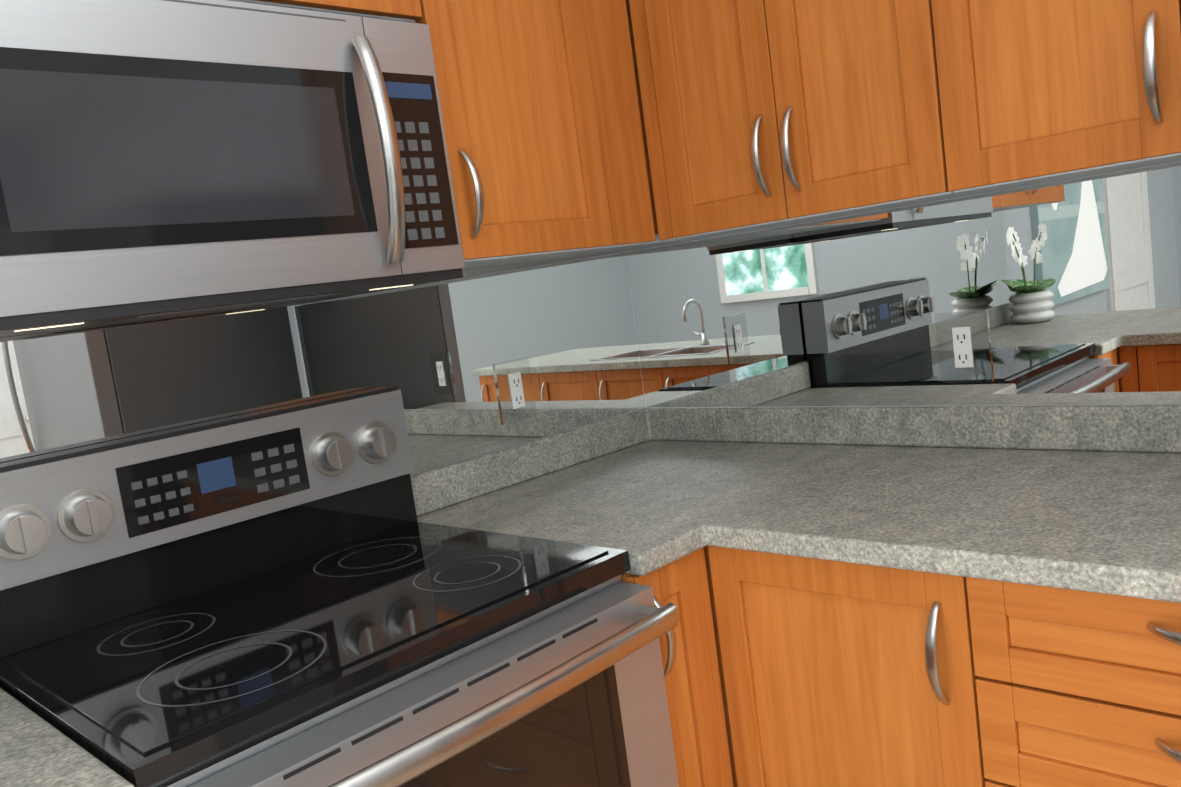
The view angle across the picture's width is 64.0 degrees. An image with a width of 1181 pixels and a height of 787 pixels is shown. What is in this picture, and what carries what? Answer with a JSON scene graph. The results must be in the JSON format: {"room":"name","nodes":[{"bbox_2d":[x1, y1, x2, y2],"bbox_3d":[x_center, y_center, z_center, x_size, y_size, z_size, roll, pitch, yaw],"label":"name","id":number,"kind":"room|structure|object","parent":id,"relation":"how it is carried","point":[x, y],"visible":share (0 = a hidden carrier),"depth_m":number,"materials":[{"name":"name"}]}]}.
{"room":"kitchen","nodes":[
{"label":"kitchen","id":0,"kind":"room"},
{"bbox_2d":[410,252,644,475],"bbox_3d":[-1.865,0.225,0.525,0.120,2.620,5.840,-1,9,44],"label":"wall","id":1,"kind":"structure","parent":0,"point":[542,437],"depth_m":2.19,"materials":[{"name":"grey paint"}]},
{"bbox_2d":[0,252,645,474],"bbox_3d":[-0.752,0.110,1.570,0.005,0.507,2.544,-1,9,44],"label":"backsplash","id":2,"kind":"structure","parent":1,"relation":"attached to","point":[434,352],"depth_m":1.90,"materials":[{"name":"silver glass"}]},
{"bbox_2d":[494,357,536,424],"bbox_3d":[-0.169,-0.007,2.157,0.008,0.140,0.104,-1,9,44],"label":"electrical outlet","id":3,"kind":"object","parent":2,"relation":"attached to","point":[515,389],"visible":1,"depth_m":2.15,"materials":[{"name":"white paint"}]},
{"bbox_2d":[230,0,421,22],"bbox_3d":[-0.672,-0.738,1.406,0.374,0.358,0.764,-1,9,44],"label":"upper cabinet","id":4,"kind":"object","parent":1,"relation":"attached to","point":[404,10],"visible":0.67,"depth_m":1.52,"materials":[{"name":"brown wood"}]},
{"bbox_2d":[0,0,464,336],"bbox_3d":[-0.602,-0.341,1.446,0.394,0.427,0.753,-1,9,44],"label":"over-the-range microwave","id":5,"kind":"object","parent":4,"relation":"attached to","point":[165,158],"visible":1,"depth_m":1.32,"materials":[{"name":"silver metal"}]},
{"bbox_2d":[415,0,722,268],"bbox_3d":[-0.104,-0.675,1.984,0.374,0.767,0.801,-1,9,44],"label":"upper cabinet","id":6,"kind":"object","parent":1,"relation":"attached to","point":[543,121],"visible":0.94,"depth_m":1.80,"materials":[{"name":"brown wood"}]},
{"bbox_2d":[625,161,1180,407],"bbox_3d":[1.970,-0.321,0.703,5.120,2.620,0.120,-1,9,44],"label":"wall","id":7,"kind":"structure","parent":0,"point":[925,405],"depth_m":1.93,"materials":[{"name":"paint"}]},
{"bbox_2d":[0,405,1180,786],"bbox_3d":[0.277,0.312,0.512,2.948,0.123,2.698,-1,9,44],"label":"countertop","id":8,"kind":"structure","parent":7,"relation":"attached to","point":[1080,497],"depth_m":1.68,"materials":[{"name":"stone"}]},
{"bbox_2d":[629,0,1005,240],"bbox_3d":[0.395,-0.726,1.833,0.629,0.767,0.309,-1,9,44],"label":"upper cabinet","id":9,"kind":"object","parent":7,"relation":"attached to","point":[762,114],"visible":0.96,"depth_m":1.75,"materials":[{"name":"brown wood"}]},
{"bbox_2d":[626,162,1180,407],"bbox_3d":[0.736,-0.178,1.854,1.728,0.407,0.005,-1,9,44],"label":"backsplash","id":10,"kind":"structure","parent":7,"relation":"attached to","point":[1072,287],"depth_m":1.90,"materials":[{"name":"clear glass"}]},
{"bbox_2d":[934,310,992,382],"bbox_3d":[0.735,-0.091,1.867,0.104,0.140,0.008,-1,9,44],"label":"electrical outlet","id":11,"kind":"object","parent":10,"relation":"attached to","point":[963,346],"visible":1,"depth_m":1.86,"materials":[{"name":"white paint"}]},
{"bbox_2d":[931,0,1180,192],"bbox_3d":[0.870,-0.737,1.367,0.697,0.767,0.309,-1,9,44],"label":"upper cabinet","id":12,"kind":"object","parent":7,"relation":"attached to","point":[1034,92],"visible":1,"depth_m":1.44,"materials":[{"name":"brown wood"}]},
{"bbox_3d":[0.141,1.503,-1.115,5.240,0.060,5.840,-1,9,44],"label":"floor","id":13,"kind":"structure","parent":0,"visible":0},
{"bbox_2d":[0,386,678,786],"bbox_3d":[-0.340,0.635,1.435,0.745,1.194,0.756,-1,9,44],"label":"range","id":14,"kind":"object","parent":13,"relation":"on","point":[294,596],"visible":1,"depth_m":1.38,"materials":[{"name":"silver metal"}]},
{"bbox_2d":[621,547,733,786],"bbox_3d":[-0.022,0.709,1.818,0.679,0.875,0.184,-1,9,44],"label":"base cabinet","id":15,"kind":"object","parent":13,"relation":"on","point":[694,694],"visible":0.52,"depth_m":1.60,"materials":[{"name":"brown wood"}]},
{"bbox_2d":[704,546,1180,786],"bbox_3d":[0.614,0.633,1.716,1.731,0.875,0.652,-1,9,44],"label":"base cabinet","id":16,"kind":"object","parent":13,"relation":"on","point":[837,674],"visible":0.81,"depth_m":1.37,"materials":[{"name":"brown wood"}]}
]}

